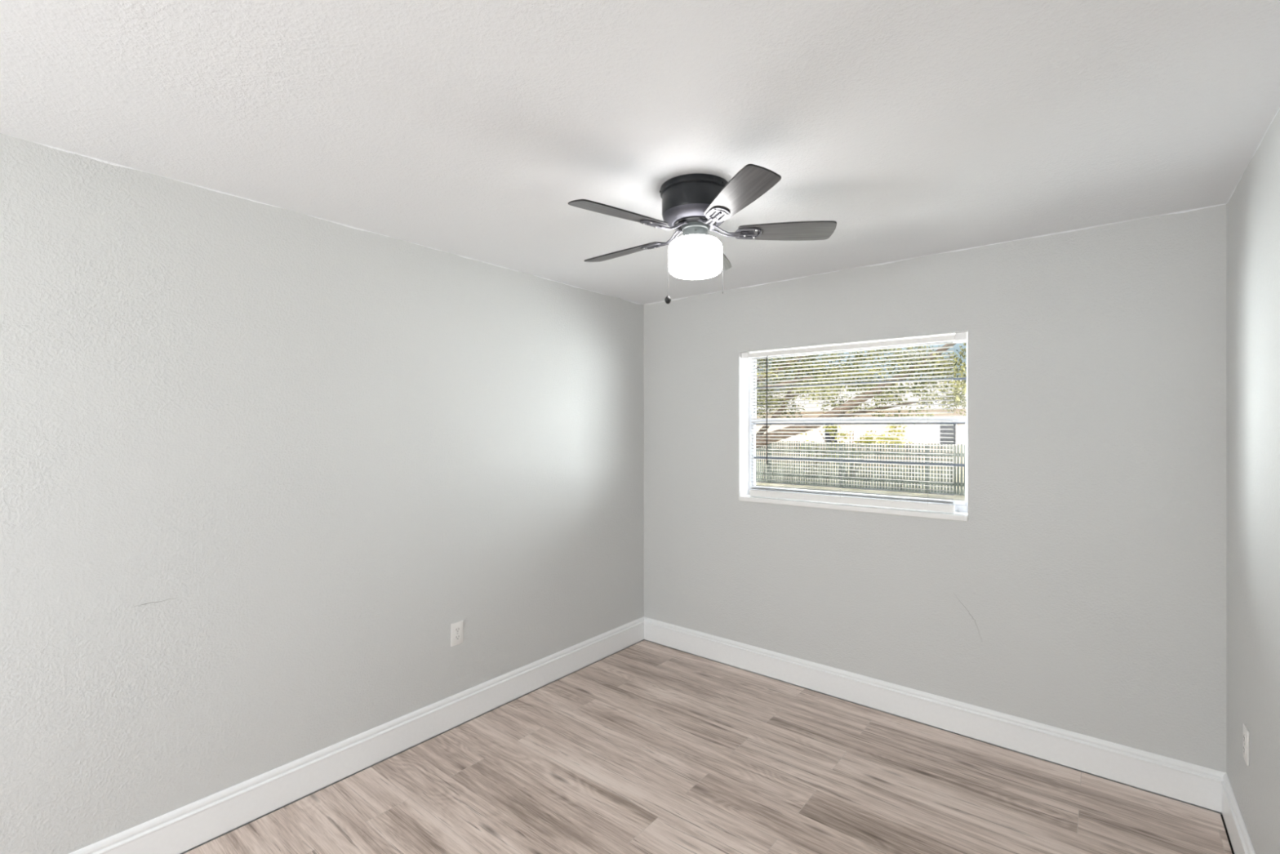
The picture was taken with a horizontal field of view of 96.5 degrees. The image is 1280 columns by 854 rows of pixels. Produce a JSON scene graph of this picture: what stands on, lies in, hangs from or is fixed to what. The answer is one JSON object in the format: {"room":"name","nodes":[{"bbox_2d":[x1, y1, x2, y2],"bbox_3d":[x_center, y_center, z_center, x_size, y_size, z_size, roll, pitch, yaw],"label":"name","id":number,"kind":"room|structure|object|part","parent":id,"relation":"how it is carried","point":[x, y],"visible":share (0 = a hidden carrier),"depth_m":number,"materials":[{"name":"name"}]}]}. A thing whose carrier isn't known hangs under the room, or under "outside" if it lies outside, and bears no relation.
{"room":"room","nodes":[
{"label":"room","id":0,"kind":"room"},
{"bbox_2d":[0,133,644,853],"bbox_3d":[-1.689,0.425,2.214,0.201,2.640,5.600,0,0,39],"label":"wall","id":1,"kind":"structure","parent":0,"point":[260,463],"depth_m":2.26,"materials":[{"name":"grey paint"}]},
{"bbox_2d":[68,616,644,853],"bbox_3d":[-1.605,1.463,2.145,0.017,0.158,5.200,0,0,39],"label":"baseboard","id":2,"kind":"structure","parent":1,"relation":"attached to","point":[179,830],"depth_m":2.50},
{"bbox_2d":[450,620,463,646],"bbox_3d":[-0.948,1.071,2.962,0.008,0.117,0.072,0,0,39],"label":"wall outlet","id":3,"kind":"object","parent":1,"relation":"attached to","point":[457,628],"visible":1,"depth_m":2.96,"materials":[{"name":"white plastic"}]},
{"bbox_2d":[454,626,460,632],"bbox_3d":[-0.947,1.052,2.961,0.004,0.027,0.034,0,0,39],"label":"receptacle","id":4,"kind":"object","parent":3,"relation":"attached to","point":[457,629],"depth_m":2.96,"materials":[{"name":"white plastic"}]},
{"bbox_2d":[454,634,460,639],"bbox_3d":[-0.947,1.091,2.961,0.004,0.027,0.034,0,0,39],"label":"receptacle","id":5,"kind":"object","parent":3,"relation":"attached to","point":[457,637],"depth_m":2.96,"materials":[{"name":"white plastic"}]},
{"bbox_2d":[0,0,1279,304],"bbox_3d":[-1.066,-0.970,0.452,3.990,0.150,8.450,0,0,39],"label":"ceiling","id":6,"kind":"structure","parent":0,"point":[471,129],"depth_m":1.60,"materials":[{"name":"white paint"}]},
{"bbox_2d":[568,164,836,303],"bbox_3d":[0.181,-0.680,2.172,0.984,0.429,1.013,0,0,39],"label":"ceiling fan","id":7,"kind":"object","parent":6,"relation":"hanging from","point":[693,205],"visible":1,"depth_m":2.06,"materials":[{"name":"grey metal"}]},
{"bbox_3d":[-0.068,-0.732,1.957,0.367,0.006,0.121,0,12,-36],"label":"blade","id":8,"kind":"part","parent":7,"relation":"part of","materials":[{"name":"grey wood"}]},
{"bbox_3d":[-0.067,-0.721,2.358,0.367,0.006,0.121,-2,11,36],"label":"blade","id":9,"kind":"part","parent":7,"relation":"part of","materials":[{"name":"grey wood"}]},
{"bbox_3d":[0.105,-0.480,2.157,0.024,0.032,0.024,0,0,39],"label":"pull knob","id":10,"kind":"part","parent":7,"relation":"part of","materials":[{"name":"black metal"}]},
{"bbox_3d":[0.209,-0.640,2.157,0.202,0.132,0.202,0,0,39],"label":"lamp shade","id":11,"kind":"part","parent":7,"relation":"part of","materials":[{"name":"white glass"}]},
{"bbox_3d":[0.284,-0.619,2.157,0.058,0.218,0.002,0,0,0],"label":"pull chain","id":12,"kind":"part","parent":7,"relation":"part of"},
{"bbox_3d":[0.316,-0.725,2.481,0.121,0.006,0.367,-15,-6,17],"label":"blade","id":13,"kind":"part","parent":7,"relation":"part of","materials":[{"name":"grey wood"}]},
{"bbox_3d":[0.313,-0.742,1.832,0.121,0.006,0.367,13,-6,-17],"label":"blade","id":14,"kind":"part","parent":7,"relation":"part of","materials":[{"name":"grey wood"}]},
{"bbox_3d":[0.550,-0.738,2.155,0.367,0.006,0.121,-1,-15,0],"label":"blade","id":15,"kind":"part","parent":7,"relation":"part of","materials":[{"name":"grey wood"}]},
{"bbox_2d":[183,640,1232,853],"bbox_3d":[-0.451,1.545,1.209,2.949,0.001,5.159,0,0,39],"label":"floor","id":16,"kind":"structure","parent":0,"point":[646,747],"depth_m":2.44,"materials":[{"name":"grey wood"}]},
{"bbox_2d":[190,646,1234,853],"bbox_3d":[-0.451,1.651,1.209,3.390,0.188,5.600,0,0,39],"label":"foundation slab","id":17,"kind":"object","parent":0,"point":[1222,817],"depth_m":2.21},
{"bbox_2d":[644,203,1226,814],"bbox_3d":[1.250,0.425,3.305,2.990,2.640,0.201,0,0,39],"label":"wall","id":18,"kind":"structure","parent":0,"point":[1082,588],"depth_m":2.72,"materials":[{"name":"grey paint"}]},
{"bbox_2d":[738,334,968,521],"bbox_3d":[1.194,-0.004,3.332,1.292,0.954,0.188,0,0,39],"label":"window","id":19,"kind":"structure","parent":18,"relation":"in","point":[961,513],"depth_m":3.28,"materials":[{"name":"white plastic"}]},
{"bbox_3d":[1.194,0.459,3.332,1.292,0.028,0.188,0,0,39],"label":"sill","id":20,"kind":"part","parent":19,"relation":"part of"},
{"bbox_2d":[741,332,967,512],"bbox_3d":[1.160,-0.019,3.297,1.280,0.921,0.043,0,0,39],"label":"window blind","id":21,"kind":"object","parent":19,"relation":"attached to","point":[960,336],"visible":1,"depth_m":3.24,"materials":[{"name":"white paint"}]},
{"bbox_3d":[1.162,0.421,3.299,1.166,0.040,0.028,0,0,39],"label":"rail","id":22,"kind":"part","parent":21,"relation":"part of","materials":[{"name":"white plastic"}]},
{"bbox_3d":[1.228,0.182,3.374,1.244,0.457,0.022,0,0,39],"label":"sash","id":23,"kind":"part","parent":19,"relation":"part of","materials":[{"name":"clear glass"}]},
{"bbox_3d":[1.244,-0.247,3.394,1.244,0.419,0.020,0,0,39],"label":"sash","id":24,"kind":"part","parent":19,"relation":"part of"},
{"bbox_2d":[644,616,1226,812],"bbox_3d":[1.182,1.463,3.220,2.990,0.158,0.017,0,0,39],"label":"baseboard","id":25,"kind":"structure","parent":18,"relation":"attached to","point":[1197,784],"depth_m":2.83,"materials":[{"name":"white wood"}]},
{"bbox_2d":[1226,106,1279,853],"bbox_3d":[0.787,0.425,0.203,0.200,2.640,5.600,0,0,39],"label":"wall","id":26,"kind":"structure","parent":0,"point":[1253,206],"depth_m":1.84,"materials":[{"name":"grey paint"}]},
{"bbox_2d":[1221,773,1255,853],"bbox_3d":[0.703,1.463,0.272,0.017,0.158,5.200,0,0,39],"label":"baseboard","id":27,"kind":"structure","parent":26,"relation":"attached to","point":[1241,842],"depth_m":2.09,"materials":[{"name":"white wood"}]},
{"bbox_2d":[1243,723,1248,765],"bbox_3d":[2.080,1.090,1.961,0.008,0.117,0.072,0,0,39],"label":"wall outlet","id":28,"kind":"object","parent":26,"relation":"attached to","point":[1246,733],"visible":1,"depth_m":1.94,"materials":[{"name":"white plastic"}]},
{"bbox_2d":[1243,733,1245,742],"bbox_3d":[2.079,1.071,1.962,0.004,0.027,0.034,0,0,39],"label":"receptacle","id":29,"kind":"object","parent":28,"relation":"attached to","point":[1244,734],"depth_m":1.96,"materials":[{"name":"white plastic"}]},
{"bbox_2d":[1243,744,1245,754],"bbox_3d":[2.079,1.109,1.962,0.004,0.027,0.034,0,0,39],"label":"receptacle","id":30,"kind":"object","parent":28,"relation":"attached to","point":[1244,745],"depth_m":1.96,"materials":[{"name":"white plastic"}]},
{"label":"outside","id":31,"kind":"structure","parent":0,"visible":0},
{"bbox_2d":[755,461,964,501],"bbox_3d":[18.935,1.795,27.461,120.000,0.001,120.000,0,0,39],"label":"lawn","id":32,"kind":"structure","parent":31,"point":[956,496],"depth_m":16.85,"materials":[{"name":"plant"}]},
{"bbox_2d":[800,414,912,476],"bbox_3d":[7.416,0.701,19.953,3.844,2.218,2.673,0,0,39],"label":"shrub","id":33,"kind":"object","parent":32,"relation":"on","point":[891,426],"visible":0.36,"depth_m":19.65,"materials":[{"name":"green plant"}]},
{"bbox_2d":[755,440,964,494],"bbox_3d":[3.228,1.115,19.177,22.052,1.360,0.162,0,0,39],"label":"picket fence","id":34,"kind":"object","parent":32,"relation":"on","point":[962,454],"visible":0.22,"depth_m":16.30,"materials":[{"name":"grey wood"}]},
{"bbox_3d":[3.183,0.730,19.164,22.000,0.090,0.038,0,0,39],"label":"rail","id":35,"kind":"part","parent":34,"relation":"part of","materials":[{"name":"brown wood"}]},
{"bbox_3d":[3.183,1.500,19.164,22.000,0.090,0.038,0,0,39],"label":"rail","id":36,"kind":"part","parent":34,"relation":"part of","materials":[{"name":"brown wood"}]},
{"bbox_3d":[7.808,1.155,15.499,0.100,1.280,0.100,0,0,39],"label":"post","id":37,"kind":"part","parent":34,"relation":"part of","materials":[{"name":"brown wood"}]},
{"bbox_2d":[755,342,966,448],"bbox_3d":[3.739,-0.883,12.540,10.654,5.716,5.248,0,0,39],"label":"oak tree","id":38,"kind":"object","parent":32,"relation":"on","point":[957,397],"visible":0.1,"depth_m":11.26,"materials":[{"name":"green plant"}]},
{"bbox_2d":[755,379,966,469],"bbox_3d":[13.089,-0.255,28.986,17.200,4.100,8.200,0,0,39],"label":"house","id":39,"kind":"structure","parent":32,"relation":"on","point":[958,430],"depth_m":26.11,"materials":[{"name":"white paint"}]},
{"bbox_3d":[9.237,0.220,27.573,0.600,1.030,0.050,0,0,39],"label":"pane","id":40,"kind":"part","parent":39,"relation":"part of","materials":[{"name":"glass"}]},
{"bbox_3d":[13.158,0.220,24.390,0.600,1.030,0.050,0,0,39],"label":"pane","id":41,"kind":"part","parent":39,"relation":"part of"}
]}

